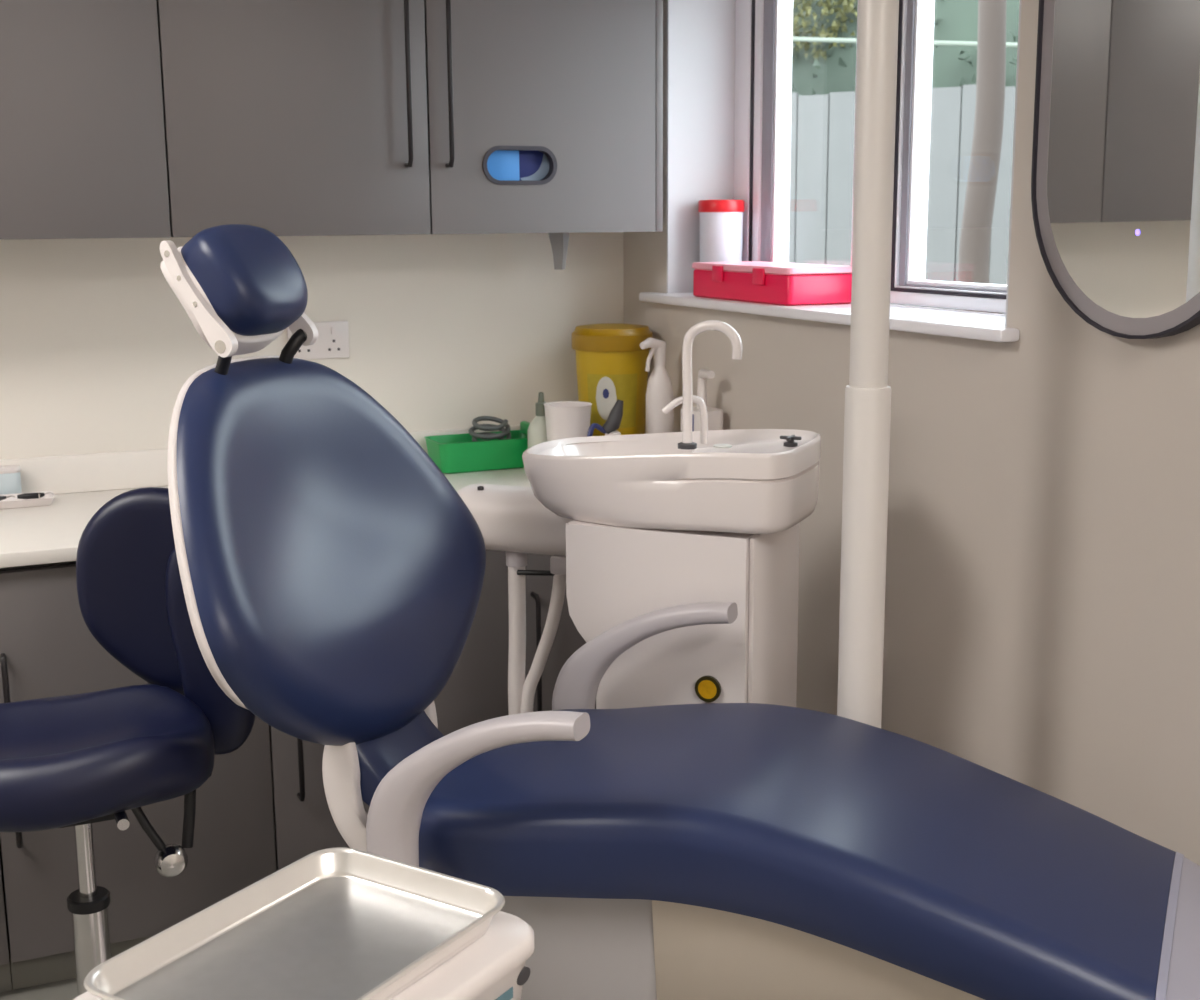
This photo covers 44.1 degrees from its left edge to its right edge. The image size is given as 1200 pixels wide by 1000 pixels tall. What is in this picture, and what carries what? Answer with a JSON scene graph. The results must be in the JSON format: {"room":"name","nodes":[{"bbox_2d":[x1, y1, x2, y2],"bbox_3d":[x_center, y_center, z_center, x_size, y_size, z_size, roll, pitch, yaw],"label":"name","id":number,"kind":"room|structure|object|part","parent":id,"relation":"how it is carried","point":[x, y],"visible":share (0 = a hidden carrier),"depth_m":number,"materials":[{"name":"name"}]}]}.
{"room":"dental clinic","nodes":[
{"label":"dental clinic","id":0,"kind":"room"},
{"bbox_2d":[0,913,77,999],"bbox_3d":[-0.729,1.400,0.982,4.620,0.100,5.280,-5,12,-24],"label":"floor","id":1,"kind":"structure","parent":0,"point":[66,989],"depth_m":2.93,"materials":[{"name":"plastic"}]},
{"bbox_2d":[0,858,11,992],"bbox_3d":[-1.501,0.536,2.953,0.526,0.862,0.616,-5,12,-24],"label":"base cabinet","id":2,"kind":"object","parent":1,"relation":"on","point":[5,974],"visible":1,"depth_m":2.87,"materials":[{"name":"grey laminate"}]},
{"bbox_3d":[-1.395,0.542,2.712,0.524,0.776,0.019,-5,12,-24],"label":"door","id":3,"kind":"part","parent":2,"relation":"part of","materials":[{"name":"grey laminate"}]},
{"bbox_2d":[0,487,255,995],"bbox_3d":[-0.783,0.544,2.328,0.603,1.070,0.505,-5,12,-24],"label":"stool","id":4,"kind":"object","parent":1,"relation":"on","point":[79,761],"visible":0.8,"depth_m":2.35,"materials":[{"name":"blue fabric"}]},
{"bbox_3d":[-0.801,0.466,2.310,0.100,0.048,0.100,-5,12,-24],"label":"seat plate","id":5,"kind":"part","parent":4,"relation":"part of","materials":[{"name":"black plastic"}]},
{"bbox_3d":[-0.820,0.409,2.287,0.438,0.160,0.380,-5,12,-24],"label":"seat","id":6,"kind":"part","parent":4,"relation":"part of","materials":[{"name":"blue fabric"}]},
{"bbox_3d":[-0.709,0.157,2.455,0.296,0.358,0.079,-1,11,-2],"label":"backrest","id":7,"kind":"part","parent":4,"relation":"part of","materials":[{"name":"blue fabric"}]},
{"bbox_3d":[-0.702,0.505,2.296,0.061,0.097,0.015,0,11,0],"label":"height lever","id":8,"kind":"part","parent":4,"relation":"part of","materials":[{"name":"black plastic"}]},
{"bbox_3d":[-0.668,0.562,2.304,0.049,0.050,0.042,-5,12,-24],"label":"lever knob","id":9,"kind":"part","parent":4,"relation":"part of","materials":[{"name":"silver metal"}]},
{"bbox_3d":[-0.651,0.498,2.345,0.016,0.107,0.033,5,12,28],"label":"tilt lever","id":10,"kind":"part","parent":4,"relation":"part of","materials":[{"name":"black plastic"}]},
{"bbox_2d":[0,561,275,989],"bbox_3d":[-1.021,0.492,3.163,0.522,0.862,0.616,-5,12,-24],"label":"base cabinet","id":11,"kind":"object","parent":1,"relation":"on","point":[48,648],"visible":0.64,"depth_m":2.92,"materials":[{"name":"grey laminate"}]},
{"bbox_3d":[-1.112,0.477,2.797,0.011,0.381,0.038,-5,12,-24],"label":"handle","id":12,"kind":"part","parent":11,"relation":"part of","materials":[{"name":"black metal"}]},
{"bbox_2d":[73,911,533,999],"bbox_3d":[-0.264,0.835,1.422,0.300,0.836,0.404,6,13,31],"label":"tray table","id":13,"kind":"object","parent":1,"relation":"on","point":[492,967],"visible":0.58,"depth_m":1.36,"materials":[{"name":"white plastic"}]},
{"bbox_2d":[84,847,504,999],"bbox_3d":[-0.266,0.408,1.342,0.238,0.029,0.334,6,13,31],"label":"steel tray","id":14,"kind":"object","parent":13,"relation":"on","point":[339,923],"visible":1,"depth_m":1.38,"materials":[{"name":"silver metal"}]},
{"bbox_2d":[269,549,508,870],"bbox_3d":[-0.543,0.448,3.372,0.522,0.862,0.616,-5,12,-24],"label":"base cabinet","id":15,"kind":"object","parent":1,"relation":"on","point":[476,690],"visible":0.24,"depth_m":3.16,"materials":[{"name":"grey laminate"}]},
{"bbox_3d":[-0.616,0.432,3.014,0.011,0.381,0.038,-5,12,-24],"label":"handle","id":16,"kind":"part","parent":15,"relation":"part of","materials":[{"name":"black metal"}]},
{"bbox_2d":[508,553,595,711],"bbox_3d":[-0.064,0.405,3.581,0.522,0.862,0.616,-5,12,-24],"label":"base cabinet","id":17,"kind":"object","parent":1,"relation":"on","point":[568,640],"visible":0.16,"depth_m":3.23,"materials":[{"name":"grey laminate"}]},
{"bbox_2d":[0,468,530,567],"bbox_3d":[-1.558,0.092,2.853,3.819,0.028,0.599,-5,12,-24],"label":"countertop","id":18,"kind":"structure","parent":17,"relation":"on","point":[52,533],"depth_m":3.02,"materials":[{"name":"white laminate"}]},
{"bbox_2d":[0,465,21,494],"bbox_3d":[-1.321,-0.034,3.225,0.114,0.074,0.040,-5,12,-24],"label":"tub","id":19,"kind":"object","parent":18,"relation":"on","point":[10,479],"visible":0.82,"depth_m":3.22,"materials":[{"name":"white plastic"}]},
{"bbox_3d":[-1.321,-0.064,3.220,0.114,0.012,0.040,-5,12,-24],"label":"lid","id":20,"kind":"part","parent":19,"relation":"part of","materials":[{"name":"white plastic"}]},
{"bbox_2d":[0,491,54,508],"bbox_3d":[-1.277,0.005,3.171,0.204,0.018,0.088,-5,12,-24],"label":"dish","id":21,"kind":"object","parent":18,"relation":"on","point":[11,502],"visible":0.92,"depth_m":3.16,"materials":[{"name":"white plastic"}]},
{"bbox_2d":[0,495,14,500],"bbox_3d":[-1.306,0.000,3.147,0.119,0.014,0.013,-6,12,-26],"label":"instrument","id":22,"kind":"object","parent":21,"relation":"in","point":[1,497],"visible":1,"depth_m":3.16,"materials":[{"name":"grey plastic"}]},
{"bbox_2d":[17,492,53,498],"bbox_3d":[-1.217,-0.009,3.192,0.074,0.014,0.013,-4,11,-18],"label":"instrument","id":23,"kind":"object","parent":21,"relation":"in","point":[39,495],"visible":1,"depth_m":3.19,"materials":[{"name":"black plastic"}]},
{"bbox_2d":[0,425,519,493],"bbox_3d":[-1.677,-0.013,3.104,3.819,0.084,0.015,-5,12,-24],"label":"upstand","id":24,"kind":"object","parent":18,"relation":"on","point":[63,474],"visible":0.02,"depth_m":3.34,"materials":[{"name":"white laminate"}]},
{"bbox_2d":[424,421,529,473],"bbox_3d":[-0.281,-0.131,3.621,0.275,0.100,0.139,-5,12,-24],"label":"tray","id":25,"kind":"object","parent":18,"relation":"on","point":[453,453],"visible":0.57,"depth_m":3.56,"materials":[{"name":"plastic"}]},
{"bbox_2d":[469,416,510,441],"bbox_3d":[-0.251,-0.149,3.629,0.144,0.110,0.075,-5,12,-24],"label":"lead","id":26,"kind":"object","parent":25,"relation":"in","point":[503,423],"visible":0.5,"depth_m":3.60,"materials":[{"name":"grey rubber"}]},
{"bbox_2d":[527,392,546,447],"bbox_3d":[-0.140,-0.163,3.540,0.068,0.192,0.068,-5,12,-24],"label":"lotion bottle","id":27,"kind":"object","parent":18,"relation":"on","point":[537,433],"visible":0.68,"depth_m":3.52,"materials":[{"name":"plastic"}]},
{"bbox_2d":[544,401,591,441],"bbox_3d":[-0.075,-0.141,3.484,0.114,0.170,0.114,-5,12,-24],"label":"cup","id":28,"kind":"object","parent":18,"relation":"on","point":[564,419],"visible":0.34,"depth_m":3.43,"materials":[{"name":"white plastic"}]},
{"bbox_2d":[587,400,622,436],"bbox_3d":[0.022,-0.136,3.406,0.082,0.187,0.108,4,12,21],"label":"lamp","id":29,"kind":"object","parent":18,"relation":"on","point":[610,427],"visible":0.47,"depth_m":3.40,"materials":[{"name":"grey plastic"}]},
{"bbox_3d":[0.010,-0.106,3.381,0.069,0.137,0.063,10,15,43],"label":"cord","id":30,"kind":"part","parent":29,"relation":"part of","materials":[{"name":"blue plastic"}]},
{"bbox_2d":[571,323,652,435],"bbox_3d":[0.030,-0.258,3.632,0.198,0.342,0.198,-5,12,-24],"label":"bin","id":31,"kind":"object","parent":18,"relation":"on","point":[610,359],"visible":0.77,"depth_m":3.55,"materials":[{"name":"yellow plastic"}]},
{"bbox_2d":[603,389,608,398],"bbox_3d":[0.014,-0.255,3.546,0.016,0.024,0.001,2,11,11],"label":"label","id":32,"kind":"object","parent":31,"relation":"attached to","point":[605,391],"depth_m":3.55,"materials":[{"name":"blue paper"}]},
{"bbox_3d":[0.029,-0.398,3.606,0.198,0.057,0.198,-5,12,-24],"label":"lid","id":33,"kind":"part","parent":31,"relation":"part of","materials":[{"name":"yellow plastic"}]},
{"bbox_3d":[0.030,-0.238,3.561,0.121,0.130,0.029,0,11,1],"label":"label panel","id":34,"kind":"part","parent":31,"relation":"part of","materials":[{"name":"yellow plastic"}]},
{"bbox_2d":[640,337,673,433],"bbox_3d":[0.129,-0.223,3.494,0.092,0.324,0.066,-5,12,-24],"label":"spray bottle","id":35,"kind":"object","parent":18,"relation":"on","point":[659,392],"visible":0.74,"depth_m":3.47,"materials":[{"name":"white plastic"}]},
{"bbox_3d":[0.118,-0.330,3.459,0.030,0.058,0.011,-10,14,-40],"label":"trigger lever","id":36,"kind":"part","parent":35,"relation":"part of","materials":[{"name":"white plastic"}]},
{"bbox_2d":[681,369,722,431],"bbox_3d":[0.233,-0.166,3.351,0.076,0.264,0.103,-6,12,-27],"label":"pump bottle","id":37,"kind":"object","parent":18,"relation":"on","point":[715,415],"visible":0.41,"depth_m":3.32,"materials":[{"name":"white plastic"}]},
{"bbox_3d":[-0.137,0.389,3.223,0.011,0.381,0.038,-5,12,-24],"label":"handle","id":38,"kind":"part","parent":17,"relation":"part of","materials":[{"name":"black metal"}]},
{"bbox_2d":[457,320,820,714],"bbox_3d":[0.041,0.336,2.707,0.692,1.327,0.301,4,12,23],"label":"dental cuspidor unit","id":39,"kind":"object","parent":1,"relation":"on","point":[634,525],"visible":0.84,"depth_m":2.51,"materials":[{"name":"white ceramic"}]},
{"bbox_3d":[-0.118,0.039,2.775,0.305,0.118,0.130,4,12,23],"label":"suction arm","id":40,"kind":"part","parent":39,"relation":"part of","materials":[{"name":"white plastic"}]},
{"bbox_2d":[506,551,526,566],"bbox_3d":[-0.158,0.106,2.801,0.040,0.035,0.040,4,12,23],"label":"socket","id":41,"kind":"object","parent":39,"relation":"attached to","point":[513,558],"depth_m":2.78,"materials":[{"name":"grey plastic"}]},
{"bbox_2d":[522,429,820,533],"bbox_3d":[0.121,-0.044,2.600,0.515,0.144,0.299,5,12,25],"label":"bowl","id":42,"kind":"object","parent":39,"relation":"on","point":[736,481],"depth_m":2.48,"materials":[{"name":"ceramic"}]},
{"bbox_3d":[0.149,-0.143,2.609,0.083,0.085,0.014,3,11,16],"label":"rinse spout","id":43,"kind":"part","parent":39,"relation":"part of","materials":[{"name":"white plastic"}]},
{"bbox_2d":[678,320,742,449],"bbox_3d":[0.188,-0.198,2.557,0.086,0.224,0.093,-5,12,-24],"label":"tap","id":44,"kind":"object","parent":39,"relation":"on","point":[688,398],"depth_m":2.56,"materials":[{"name":"grey plastic"}]},
{"bbox_3d":[0.304,0.375,2.604,0.010,0.684,0.265,4,12,23],"label":"panel","id":45,"kind":"part","parent":39,"relation":"part of","materials":[{"name":"white plastic"}]},
{"bbox_3d":[0.324,-0.100,2.516,0.029,0.017,0.029,-5,12,-21],"label":"valve knob","id":46,"kind":"part","parent":39,"relation":"part of","materials":[{"name":"grey plastic"}]},
{"bbox_2d":[160,224,1199,999],"bbox_3d":[0.080,0.371,2.075,1.608,1.495,0.738,6,13,30],"label":"dental chair","id":47,"kind":"object","parent":1,"relation":"on","point":[332,573],"visible":0.99,"depth_m":2.01,"materials":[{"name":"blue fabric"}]},
{"bbox_3d":[-0.590,-0.296,2.176,0.122,0.169,0.014,4,12,23],"label":"hinge plate","id":48,"kind":"part","parent":47,"relation":"part of","materials":[{"name":"white plastic"}]},
{"bbox_2d":[181,224,307,335],"bbox_3d":[-0.538,-0.336,2.259,0.141,0.166,0.191,4,12,23],"label":"cushion","id":49,"kind":"object","parent":47,"relation":"on","point":[237,279],"depth_m":2.19,"materials":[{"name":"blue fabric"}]},
{"bbox_3d":[-0.507,-0.332,2.360,0.122,0.169,0.014,4,12,23],"label":"hinge plate","id":50,"kind":"part","parent":47,"relation":"part of","materials":[{"name":"white plastic"}]},
{"bbox_2d":[176,358,485,745],"bbox_3d":[-0.428,0.072,2.308,0.300,0.573,0.732,4,12,23],"label":"backrest cushion","id":51,"kind":"object","parent":47,"relation":"on","point":[332,573],"depth_m":2.23,"materials":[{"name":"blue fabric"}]},
{"bbox_3d":[-0.364,0.446,2.214,0.112,0.205,0.020,4,12,23],"label":"plate","id":52,"kind":"part","parent":47,"relation":"part of","materials":[{"name":"white plastic"}]},
{"bbox_3d":[-0.271,0.405,2.420,0.112,0.205,0.020,4,12,23],"label":"plate","id":53,"kind":"part","parent":47,"relation":"part of","materials":[{"name":"white plastic"}]},
{"bbox_3d":[-0.168,0.421,1.937,0.322,0.334,0.050,4,12,23],"label":"armrest","id":54,"kind":"part","parent":47,"relation":"part of","materials":[{"name":"grey plastic"}]},
{"bbox_3d":[-0.007,0.613,2.225,0.425,0.285,0.394,4,12,23],"label":"seat casing","id":55,"kind":"part","parent":47,"relation":"part of","materials":[{"name":"white plastic"}]},
{"bbox_3d":[0.067,0.319,2.457,0.322,0.334,0.050,4,12,23],"label":"armrest","id":56,"kind":"part","parent":47,"relation":"part of","materials":[{"name":"grey plastic"}]},
{"bbox_2d":[419,703,1175,999],"bbox_3d":[0.254,0.463,2.078,1.019,0.231,0.509,4,12,23],"label":"seat cushion","id":57,"kind":"object","parent":47,"relation":"on","point":[801,849],"depth_m":1.91,"materials":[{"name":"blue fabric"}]},
{"bbox_2d":[837,0,898,727],"bbox_3d":[0.228,-0.062,1.941,0.194,2.395,0.826,7,13,35],"label":"light pole","id":58,"kind":"object","parent":1,"relation":"on","point":[867,416],"visible":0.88,"depth_m":2.21,"materials":[{"name":"white metal"}]},
{"bbox_2d":[0,232,623,459],"bbox_3d":[-1.794,-0.317,3.059,4.620,2.500,0.100,-5,12,-24],"label":"wall","id":59,"kind":"structure","parent":0,"point":[98,350],"depth_m":3.52,"materials":[{"name":"paint"}]},
{"bbox_2d":[0,0,170,239],"bbox_3d":[-1.192,-0.895,2.982,0.550,0.724,0.328,-5,12,-24],"label":"upper cabinet","id":60,"kind":"object","parent":59,"relation":"attached to","point":[83,151],"visible":1,"depth_m":2.91,"materials":[{"name":"grey laminate"}]},
{"bbox_2d":[287,321,348,358],"bbox_3d":[-0.665,-0.377,3.498,0.146,0.087,0.012,-5,12,-24],"label":"wall socket","id":61,"kind":"object","parent":59,"relation":"attached to","point":[332,341],"visible":0.61,"depth_m":3.50,"materials":[{"name":"white plastic"}]},
{"bbox_2d":[331,327,335,333],"bbox_3d":[-0.631,-0.402,3.504,0.012,0.018,0.003,-5,12,-24],"label":"switch","id":62,"kind":"object","parent":61,"relation":"attached to","point":[333,329],"depth_m":3.50,"materials":[{"name":"white plastic"}]},
{"bbox_2d":[156,0,662,236],"bbox_3d":[-0.424,-0.961,3.299,1.114,0.724,0.366,-5,12,-24],"label":"upper cabinet","id":63,"kind":"object","parent":59,"relation":"attached to","point":[282,117],"visible":0.98,"depth_m":3.17,"materials":[{"name":"grey laminate"}]},
{"bbox_3d":[-0.626,-0.915,3.064,0.548,0.724,0.019,-5,12,-24],"label":"door","id":64,"kind":"part","parent":63,"relation":"part of","materials":[{"name":"grey laminate"}]},
{"bbox_3d":[-0.409,-0.937,3.127,0.011,0.458,0.038,-5,12,-24],"label":"handle","id":65,"kind":"part","parent":63,"relation":"part of","materials":[{"name":"black metal"}]},
{"bbox_3d":[-0.326,-0.945,3.164,0.011,0.458,0.038,-5,12,-24],"label":"handle","id":66,"kind":"part","parent":63,"relation":"part of","materials":[{"name":"black metal"}]},
{"bbox_2d":[487,150,519,180],"bbox_3d":[-0.246,-0.731,3.341,0.102,0.214,0.096,-5,12,-24],"label":"glove box","id":67,"kind":"object","parent":63,"relation":"in","point":[501,164],"visible":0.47,"depth_m":3.30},
{"bbox_2d":[519,151,549,180],"bbox_3d":[-0.153,-0.742,3.392,0.106,0.214,0.098,-5,12,-24],"label":"glove box","id":68,"kind":"object","parent":63,"relation":"in","point":[533,165],"visible":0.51,"depth_m":3.34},
{"bbox_3d":[-0.124,-0.960,3.284,0.542,0.724,0.019,-5,12,-24],"label":"door","id":69,"kind":"part","parent":63,"relation":"part of","materials":[{"name":"grey laminate"}]},
{"bbox_2d":[548,233,568,269],"bbox_3d":[-0.093,-0.608,3.512,0.065,0.120,0.024,-5,12,-24],"label":"paper towel","id":70,"kind":"object","parent":63,"relation":"hanging from","point":[559,241],"visible":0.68,"depth_m":3.51,"materials":[{"name":"white paper"}]},
{"bbox_3d":[0.070,-1.010,3.535,0.018,0.724,0.328,-5,12,-24],"label":"panel","id":71,"kind":"part","parent":63,"relation":"part of","materials":[{"name":"grey laminate"}]},
{"bbox_2d":[623,0,1199,865],"bbox_3d":[1.234,-0.057,1.598,0.300,2.500,5.080,-5,12,-24],"label":"wall","id":72,"kind":"structure","parent":0,"point":[1042,619],"depth_m":2.45,"materials":[{"name":"beige paint"}]},
{"bbox_2d":[639,292,1019,341],"bbox_3d":[0.483,-0.393,3.071,0.240,0.022,1.370,-5,12,-24],"label":"windowsill","id":73,"kind":"structure","parent":72,"relation":"attached to","point":[934,321],"depth_m":2.83,"materials":[{"name":"white paint"}]},
{"bbox_2d":[698,200,744,261],"bbox_3d":[0.291,-0.608,3.553,0.110,0.221,0.110,-5,12,-24],"label":"tub","id":74,"kind":"object","parent":73,"relation":"on","point":[721,221],"visible":0.8,"depth_m":3.50,"materials":[{"name":"white plastic"}]},
{"bbox_3d":[0.290,-0.703,3.535,0.110,0.029,0.110,-5,12,-24],"label":"lid","id":75,"kind":"part","parent":74,"relation":"part of","materials":[{"name":"red plastic"}]},
{"bbox_2d":[692,261,851,305],"bbox_3d":[0.372,-0.480,3.261,0.176,0.078,0.436,-5,12,-24],"label":"storage box","id":76,"kind":"object","parent":73,"relation":"on","point":[775,283],"visible":0.94,"depth_m":3.11,"materials":[{"name":"red plastic"}]},
{"bbox_3d":[0.374,-0.510,3.256,0.171,0.016,0.436,-5,12,-24],"label":"lid","id":77,"kind":"part","parent":76,"relation":"part of","materials":[{"name":"red plastic"}]},
{"bbox_2d":[667,0,1021,326],"bbox_3d":[0.497,-0.835,2.972,0.179,0.882,1.260,-5,12,-24],"label":"window reveal","id":78,"kind":"structure","parent":72,"relation":"attached to","point":[700,33],"depth_m":3.54,"materials":[{"name":"white paint"}]},
{"bbox_2d":[734,0,1006,312],"bbox_3d":[0.611,-0.847,3.021,0.070,0.878,1.260,-5,12,-24],"label":"window","id":79,"kind":"structure","parent":72,"relation":"in","point":[763,28],"depth_m":3.40,"materials":[{"name":"white plastic"}]},
{"bbox_3d":[0.493,-0.877,3.277,0.052,0.778,0.521,-5,12,-24],"label":"sash frame","id":80,"kind":"part","parent":79,"relation":"part of","materials":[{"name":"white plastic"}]},
{"bbox_3d":[0.723,-0.781,2.772,0.052,0.778,0.474,-5,12,-24],"label":"sash frame","id":81,"kind":"part","parent":79,"relation":"part of","materials":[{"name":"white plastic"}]},
{"bbox_2d":[1031,0,1199,338],"bbox_3d":[0.779,-0.706,2.076,0.028,0.956,0.472,-5,12,-22],"label":"mirror","id":82,"kind":"object","parent":72,"relation":"attached to","point":[1115,173],"visible":1,"depth_m":2.16,"materials":[{"name":"silver metal"}]},
{"label":"outside","id":83,"kind":"structure","parent":0,"visible":0},
{"bbox_3d":[5.240,0.309,8.015,12.080,0.100,22.000,-5,12,-24],"label":"ground","id":84,"kind":"structure","parent":83,"visible":0},
{"bbox_2d":[789,84,1015,313],"bbox_3d":[2.183,-1.226,9.088,5.326,2.550,0.088,5,12,26],"label":"fence","id":85,"kind":"object","parent":84,"relation":"on","point":[820,228],"visible":0.09,"depth_m":9.13,"materials":[{"name":"grey wood"}]},
{"bbox_2d":[792,37,1017,47],"bbox_3d":[1.777,-1.337,8.704,2.896,2.920,0.058,8,14,36],"label":"trellis wire","id":86,"kind":"object","parent":84,"relation":"on","point":[798,39],"visible":0.04,"depth_m":8.65,"materials":[{"name":"white metal"}]},
{"bbox_2d":[791,0,1019,273],"bbox_3d":[2.616,-2.086,9.837,7.280,4.378,2.257,5,12,26],"label":"hedge","id":87,"kind":"object","parent":84,"relation":"on","point":[818,68],"visible":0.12,"depth_m":9.31,"materials":[{"name":"green plant"}]},
{"bbox_2d":[958,0,1005,313],"bbox_3d":[1.743,-1.364,6.255,0.430,3.903,0.170,5,12,25],"label":"bare tree","id":88,"kind":"object","parent":84,"relation":"on","point":[976,228],"visible":0.32,"depth_m":6.25,"materials":[{"name":"grey plant"}]}
]}

